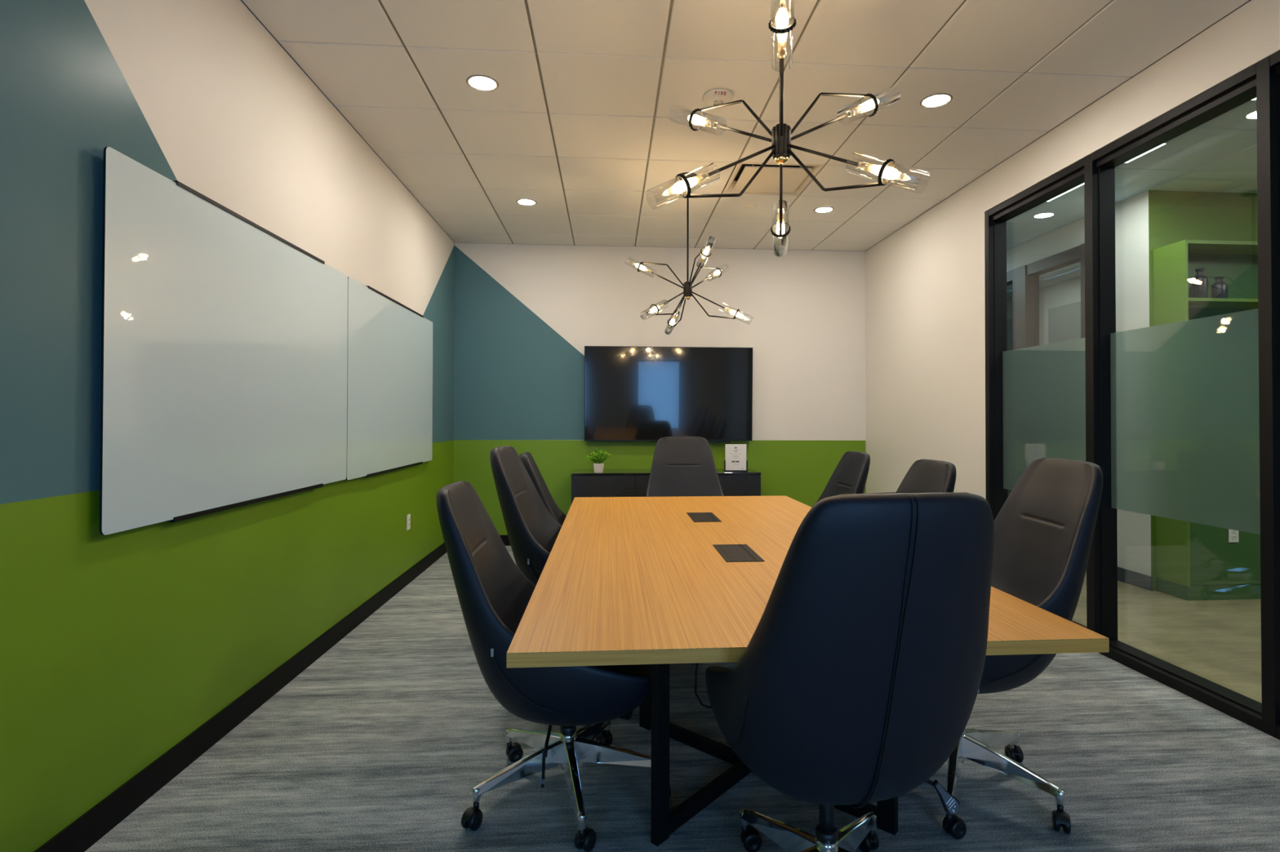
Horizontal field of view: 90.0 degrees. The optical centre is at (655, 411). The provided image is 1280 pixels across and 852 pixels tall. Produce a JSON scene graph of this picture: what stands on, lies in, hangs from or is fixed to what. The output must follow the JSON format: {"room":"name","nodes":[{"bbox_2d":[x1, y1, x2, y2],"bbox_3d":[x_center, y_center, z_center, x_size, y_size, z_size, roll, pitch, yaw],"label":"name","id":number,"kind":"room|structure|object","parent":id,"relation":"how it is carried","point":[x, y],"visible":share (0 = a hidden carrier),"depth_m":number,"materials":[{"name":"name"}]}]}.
{"room":"conference room","nodes":[
{"label":"conference room","id":0,"kind":"room"},
{"bbox_2d":[0,0,454,851],"bbox_3d":[-1.752,-0.213,2.115,0.120,3.009,8.706,0,-1,-4],"label":"wall","id":1,"kind":"structure","parent":0,"point":[116,648],"depth_m":2.10,"materials":[{"name":"teal paint"}]},
{"bbox_2d":[99,146,347,535],"bbox_3d":[-1.722,-0.202,2.788,0.039,1.185,1.774,0,-1,-4],"label":"whiteboard","id":2,"kind":"object","parent":1,"relation":"attached to","point":[224,340],"visible":1,"depth_m":2.40,"materials":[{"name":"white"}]},
{"bbox_2d":[34,542,446,851],"bbox_3d":[-1.690,1.239,2.103,0.010,0.105,8.466,0,-1,-4],"label":"baseboard","id":3,"kind":"structure","parent":1,"relation":"attached to","point":[82,834],"depth_m":2.42,"materials":[{"name":"black rubber"}]},
{"bbox_2d":[346,276,432,479],"bbox_3d":[-1.850,-0.179,4.563,0.039,1.193,1.772,0,-1,-4],"label":"whiteboard","id":4,"kind":"object","parent":1,"relation":"attached to","point":[389,365],"visible":1,"depth_m":4.31,"materials":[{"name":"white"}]},
{"bbox_2d":[406,514,410,530],"bbox_3d":[-1.892,0.851,4.907,0.010,0.116,0.074,0,-1,-4],"label":"wall outlet","id":5,"kind":"object","parent":1,"relation":"attached to","point":[408,517],"visible":1,"depth_m":4.89,"materials":[{"name":"white plastic"}]},
{"bbox_2d":[453,243,865,535],"bbox_3d":[0.091,-0.162,6.552,4.438,3.009,0.120,0,-1,-4],"label":"wall","id":6,"kind":"structure","parent":0,"point":[526,316],"depth_m":6.48,"materials":[{"name":"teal paint"}]},
{"bbox_2d":[499,535,511,546],"bbox_3d":[0.094,1.289,6.471,4.178,0.105,0.010,0,-1,-4],"label":"baseboard","id":7,"kind":"structure","parent":6,"relation":"attached to","point":[504,539],"depth_m":6.35,"materials":[{"name":"black rubber"}]},
{"bbox_2d":[584,346,752,442],"bbox_3d":[0.135,-0.166,6.428,1.687,0.956,0.111,0,-1,-4],"label":"television","id":8,"kind":"object","parent":6,"relation":"attached to","point":[632,393],"visible":0.96,"depth_m":6.39,"materials":[{"name":"black"}]},
{"bbox_2d":[84,546,1279,851],"bbox_3d":[0.374,1.296,2.252,4.348,0.001,8.666,0,-1,-4],"label":"floor","id":9,"kind":"structure","parent":0,"point":[383,743],"depth_m":2.28,"materials":[{"name":"grey carpet"}]},
{"bbox_2d":[519,452,566,526],"bbox_3d":[-0.431,0.777,3.752,0.726,1.067,0.632,0,-1,-8],"label":"chair","id":10,"kind":"object","parent":9,"relation":"on","point":[526,458],"visible":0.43,"depth_m":3.77,"materials":[{"name":"black leather"}]},
{"bbox_2d":[436,480,671,851],"bbox_3d":[-0.335,0.770,2.175,0.765,1.047,0.663,0,-1,-4],"label":"chair","id":11,"kind":"object","parent":9,"relation":"on","point":[494,594],"visible":0.73,"depth_m":1.96,"materials":[{"name":"black leather"}]},
{"bbox_2d":[510,592,651,676],"bbox_3d":[-0.256,0.765,2.179,0.498,0.196,0.550,0,-1,-4],"label":"seat cushion","id":12,"kind":"object","parent":11,"relation":"on","point":[519,602],"depth_m":1.92,"materials":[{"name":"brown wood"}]},
{"bbox_2d":[489,445,632,719],"bbox_3d":[-0.383,0.734,2.963,0.733,1.137,0.664,0,-1,0],"label":"chair","id":13,"kind":"object","parent":9,"relation":"on","point":[532,532],"visible":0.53,"depth_m":2.79,"materials":[{"name":"black leather"}]},
{"bbox_2d":[546,534,558,552],"bbox_3d":[-0.288,0.684,2.962,0.498,0.196,0.550,0,-1,0],"label":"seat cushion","id":14,"kind":"object","parent":13,"relation":"on","point":[551,539],"depth_m":3.15,"materials":[{"name":"black leather"}]},
{"bbox_2d":[571,468,760,503],"bbox_3d":[0.093,0.962,6.241,1.794,0.755,0.452,0,-1,-4],"label":"media cabinet","id":15,"kind":"object","parent":9,"relation":"on","point":[584,482],"visible":0.2,"depth_m":6.00,"materials":[{"name":"grey paint"}]},
{"bbox_2d":[586,448,610,472],"bbox_3d":[-0.542,0.467,6.117,0.243,0.229,0.196,0,-1,-4],"label":"potted plant","id":16,"kind":"object","parent":15,"relation":"on","point":[597,466],"visible":1,"depth_m":6.09,"materials":[{"name":"green plant"}]},
{"bbox_2d":[724,460,747,471],"bbox_3d":[0.776,0.529,6.187,0.228,0.110,0.060,0,-1,-4],"label":"sign holder","id":17,"kind":"object","parent":15,"relation":"on","point":[725,470],"visible":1,"depth_m":6.17,"materials":[{"name":"clear plastic"}]},
{"bbox_2d":[724,444,746,470],"bbox_3d":[0.776,0.446,6.185,0.206,0.252,0.003,0,-1,-4],"label":"notice sheet","id":18,"kind":"object","parent":17,"relation":"in","point":[735,454],"visible":1,"depth_m":6.18,"materials":[{"name":"white paper"}]},
{"bbox_2d":[645,436,724,497],"bbox_3d":[0.210,0.756,4.556,0.675,1.130,0.730,0,-1,-2],"label":"chair","id":19,"kind":"object","parent":9,"relation":"on","point":[682,466],"visible":0.48,"depth_m":4.79,"materials":[{"name":"black leather"}]},
{"bbox_2d":[506,495,1109,846],"bbox_3d":[0.279,0.934,2.925,1.444,0.740,2.859,0,-1,-4],"label":"conference table","id":20,"kind":"object","parent":9,"relation":"on","point":[659,582],"visible":0.74,"depth_m":1.96,"materials":[{"name":"brown wood"}]},
{"bbox_2d":[813,451,870,505],"bbox_3d":[0.945,0.787,4.034,0.754,1.059,0.656,0,-1,-4],"label":"chair","id":21,"kind":"object","parent":9,"relation":"on","point":[850,476],"visible":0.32,"depth_m":4.06,"materials":[{"name":"black leather"}]},
{"bbox_2d":[705,492,994,851],"bbox_3d":[0.429,0.725,1.569,0.690,1.126,0.729,0,-1,-8],"label":"chair","id":22,"kind":"object","parent":9,"relation":"on","point":[858,677],"visible":1,"depth_m":1.30,"materials":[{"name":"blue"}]},
{"bbox_2d":[711,666,731,671],"bbox_3d":[0.429,0.682,1.668,0.550,0.196,0.498,0,-1,-8],"label":"seat cushion","id":23,"kind":"object","parent":22,"relation":"on","point":[713,668],"depth_m":1.82,"materials":[{"name":"black leather"}]},
{"bbox_2d":[896,459,955,492],"bbox_3d":[1.007,0.772,3.090,0.784,1.067,0.645,0,-1,-4],"label":"chair","id":24,"kind":"object","parent":9,"relation":"on","point":[923,475],"visible":0.24,"depth_m":3.10,"materials":[{"name":"black leather"}]},
{"bbox_2d":[942,457,1102,839],"bbox_3d":[1.075,0.732,2.240,0.780,1.129,0.632,0,-1,1],"label":"chair","id":25,"kind":"object","parent":9,"relation":"on","point":[1044,530],"visible":0.56,"depth_m":2.12,"materials":[{"name":"black leather"}]},
{"bbox_2d":[240,0,1257,297],"bbox_3d":[2.882,-1.696,4.177,9.656,0.083,12.120,0,-1,-4],"label":"ceiling","id":26,"kind":"structure","parent":0,"point":[576,123],"depth_m":3.52,"materials":[{"name":"white tile"}]},
{"bbox_2d":[466,74,498,91],"bbox_3d":[-0.898,-1.704,3.322,0.163,0.007,0.163,0,-1,-4],"label":"recessed light","id":27,"kind":"object","parent":26,"relation":"in","point":[481,82],"visible":1,"depth_m":3.32,"materials":[{"name":"white plastic"}]},
{"bbox_2d":[515,198,537,205],"bbox_3d":[-1.038,-1.684,5.153,0.163,0.007,0.163,0,-1,-4],"label":"recessed light","id":28,"kind":"object","parent":26,"relation":"in","point":[526,202],"visible":1,"depth_m":5.15,"materials":[{"name":"beige"}]},
{"bbox_2d":[625,172,753,334],"bbox_3d":[0.231,-1.148,4.584,0.826,1.096,0.936,0,-1,-17],"label":"chandelier","id":29,"kind":"object","parent":26,"relation":"hanging from","point":[687,286],"visible":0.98,"depth_m":4.56,"materials":[{"name":"black metal"}]},
{"bbox_2d":[644,267,652,273],"bbox_3d":[-0.051,-1.020,4.646,0.054,0.041,0.025,0,-1,15],"label":"socket","id":30,"kind":"object","parent":29,"relation":"attached to","point":[647,270],"depth_m":4.64,"materials":[{"name":"gold metal"}]},
{"bbox_2d":[724,306,732,312],"bbox_3d":[0.512,-0.714,4.516,0.054,0.041,0.025,0,-1,15],"label":"socket","id":31,"kind":"object","parent":29,"relation":"attached to","point":[727,309],"depth_m":4.51,"materials":[{"name":"gold metal"}]},
{"bbox_2d":[702,88,733,106],"bbox_3d":[0.338,-1.673,3.452,0.163,0.055,0.163,0,-1,-4],"label":"fire alarm strobe","id":32,"kind":"object","parent":26,"relation":"attached to","point":[716,96],"visible":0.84,"depth_m":3.41,"materials":[{"name":"beige plastic"}]},
{"bbox_2d":[722,162,824,195],"bbox_3d":[0.841,-1.754,4.673,0.660,0.144,0.660,0,-1,-4],"label":"ceiling vent","id":33,"kind":"object","parent":26,"relation":"in","point":[795,179],"visible":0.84,"depth_m":4.66,"materials":[{"name":"beige metal"}]},
{"bbox_2d":[645,0,929,256],"bbox_3d":[0.416,-1.167,2.118,0.826,1.096,0.936,0,-1,11],"label":"chandelier","id":34,"kind":"object","parent":26,"relation":"hanging from","point":[781,133],"visible":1,"depth_m":2.09,"materials":[{"name":"black metal"}]},
{"bbox_2d":[693,173,709,184],"bbox_3d":[0.143,-0.734,2.019,0.054,0.041,0.025,0,-1,-22],"label":"socket","id":35,"kind":"object","parent":34,"relation":"attached to","point":[698,179],"depth_m":2.01,"materials":[{"name":"gold metal"}]},
{"bbox_2d":[702,118,716,127],"bbox_3d":[0.196,-1.037,2.304,0.054,0.041,0.025,0,-1,43],"label":"socket","id":36,"kind":"object","parent":34,"relation":"attached to","point":[707,122],"depth_m":2.30,"materials":[{"name":"gold metal"}]},
{"bbox_2d":[777,209,783,222],"bbox_3d":[0.469,-0.729,2.397,0.025,0.041,0.054,0,-1,11],"label":"socket","id":37,"kind":"object","parent":34,"relation":"attached to","point":[778,217],"depth_m":2.39,"materials":[{"name":"gold metal"}]},
{"bbox_2d":[777,39,786,57],"bbox_3d":[0.363,-1.042,1.833,0.025,0.041,0.054,0,-1,11],"label":"socket","id":38,"kind":"object","parent":34,"relation":"attached to","point":[781,42],"depth_m":1.82,"materials":[{"name":"gold metal"}]},
{"bbox_2d":[847,105,862,116],"bbox_3d":[0.689,-1.038,2.212,0.054,0.041,0.025,0,-1,-22],"label":"socket","id":39,"kind":"object","parent":34,"relation":"attached to","point":[858,109],"depth_m":2.20,"materials":[{"name":"gold metal"}]},
{"bbox_2d":[857,161,875,173],"bbox_3d":[0.635,-0.734,1.926,0.054,0.041,0.025,0,-1,43],"label":"socket","id":40,"kind":"object","parent":34,"relation":"attached to","point":[869,167],"depth_m":1.91,"materials":[{"name":"gold metal"}]},
{"bbox_2d":[813,206,834,213],"bbox_3d":[1.401,-1.679,5.329,0.163,0.007,0.163,0,-1,-4],"label":"recessed light","id":41,"kind":"object","parent":26,"relation":"in","point":[822,209],"visible":1,"depth_m":5.32,"materials":[{"name":"beige"}]},
{"bbox_2d":[920,93,952,107],"bbox_3d":[1.534,-1.698,3.498,0.163,0.007,0.163,0,-1,-4],"label":"recessed light","id":42,"kind":"object","parent":26,"relation":"in","point":[938,100],"visible":1,"depth_m":3.49,"materials":[{"name":"beige plastic"}]},
{"bbox_2d":[1046,182,1084,201],"bbox_3d":[3.032,-1.634,4.719,0.060,0.028,0.460,0,-1,-4],"label":"recessed light","id":43,"kind":"object","parent":26,"relation":"in","point":[1055,197],"visible":0.18,"depth_m":4.75,"materials":[{"name":"white plastic"}]},
{"bbox_2d":[1124,141,1168,163],"bbox_3d":[3.080,-1.641,4.045,0.060,0.028,0.310,0,-1,-4],"label":"recessed light","id":44,"kind":"object","parent":26,"relation":"in","point":[1167,142],"visible":0.36,"depth_m":4.03,"materials":[{"name":"white plastic"}]},
{"bbox_2d":[1006,275,1080,345],"bbox_3d":[4.808,-0.125,7.718,5.298,2.975,5.500,0,-1,-4],"label":"wall","id":45,"kind":"structure","parent":0,"point":[1065,292],"depth_m":8.14,"materials":[{"name":"grey paint"}]},
{"bbox_2d":[1006,318,1013,497],"bbox_3d":[4.929,0.046,8.929,0.080,2.660,0.900,0,-1,-4],"label":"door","id":46,"kind":"structure","parent":45,"relation":"in","point":[1009,322],"depth_m":8.89,"materials":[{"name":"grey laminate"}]},
{"bbox_2d":[1048,301,1080,343],"bbox_3d":[5.015,0.033,7.742,0.080,2.660,0.720,0,-1,-4],"label":"door","id":47,"kind":"structure","parent":45,"relation":"in","point":[1064,321],"depth_m":7.82,"materials":[{"name":"grey laminate"}]},
{"bbox_2d":[865,0,1279,498],"bbox_3d":[2.549,-0.203,2.425,0.130,3.009,8.466,0,-1,-4],"label":"wall","id":48,"kind":"structure","parent":0,"point":[925,291],"depth_m":4.91,"materials":[{"name":"white paint"}]},
{"bbox_2d":[983,46,1279,740],"bbox_3d":[2.530,-0.070,2.612,0.132,2.747,3.844,0,-1,-4],"label":"window","id":49,"kind":"structure","parent":48,"relation":"in","point":[1180,420],"depth_m":3.19,"materials":[{"name":"black metal"}]},
{"bbox_2d":[1006,190,1151,576],"bbox_3d":[3.528,-0.129,7.511,0.120,2.975,5.530,0,-1,-4],"label":"wall","id":50,"kind":"structure","parent":0,"point":[1131,214],"depth_m":4.95,"materials":[{"name":"white paint"}]},
{"bbox_2d":[1006,243,1086,571],"bbox_3d":[3.477,-0.009,7.801,0.140,2.740,4.940,0,-1,-4],"label":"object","id":51,"kind":"structure","parent":50,"relation":"in","point":[1024,279],"depth_m":6.12,"materials":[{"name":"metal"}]},
{"bbox_2d":[1117,566,1152,591],"bbox_3d":[3.639,1.279,5.021,0.012,0.105,0.602,0,-1,-4],"label":"baseboard","id":52,"kind":"structure","parent":50,"relation":"attached to","point":[1130,577],"depth_m":4.86,"materials":[{"name":"grey rubber"}]},
{"bbox_2d":[1071,571,1262,703],"bbox_3d":[5.055,1.327,4.312,5.288,0.001,12.100,0,-1,-4],"label":"floor","id":53,"kind":"structure","parent":0,"point":[1218,642],"depth_m":3.80,"materials":[{"name":"concrete"}]},
{"bbox_2d":[1153,240,1260,600],"bbox_3d":[4.790,0.064,4.687,2.170,2.530,0.271,0,-1,-4],"label":"shelving unit","id":54,"kind":"object","parent":53,"relation":"on","point":[1194,562],"visible":0.28,"depth_m":4.55,"materials":[{"name":"green laminate"}]},
{"bbox_2d":[1191,267,1208,297],"bbox_3d":[3.936,-0.912,4.626,0.091,0.235,0.091,0,-1,-4],"label":"bottle","id":55,"kind":"object","parent":54,"relation":"on","point":[1200,282],"visible":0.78,"depth_m":4.60,"materials":[{"name":"grey glass"}]},
{"bbox_2d":[1210,276,1227,297],"bbox_3d":[4.084,-0.882,4.636,0.091,0.175,0.091,0,-1,-4],"label":"bottle","id":56,"kind":"object","parent":54,"relation":"on","point":[1219,289],"visible":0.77,"depth_m":4.61,"materials":[{"name":"grey glass"}]},
{"bbox_2d":[1188,297,1257,308],"bbox_3d":[4.791,-0.782,4.693,2.130,0.022,0.253,0,-1,-4],"label":"shelf","id":57,"kind":"object","parent":54,"relation":"attached to","point":[1193,303],"depth_m":4.58,"materials":[{"name":"green laminate"}]},
{"bbox_2d":[1228,528,1238,542],"bbox_3d":[4.069,0.866,4.503,0.074,0.116,0.010,0,-1,-4],"label":"wall outlet","id":58,"kind":"object","parent":54,"relation":"attached to","point":[1233,535],"visible":0.77,"depth_m":4.50,"materials":[{"name":"white plastic"}]},
{"bbox_2d":[1148,190,1257,591],"bbox_3d":[5.658,-0.154,4.952,4.000,2.975,0.120,0,-1,-4],"label":"wall","id":59,"kind":"structure","parent":0,"point":[1174,216],"depth_m":4.79,"materials":[{"name":"green paint"}]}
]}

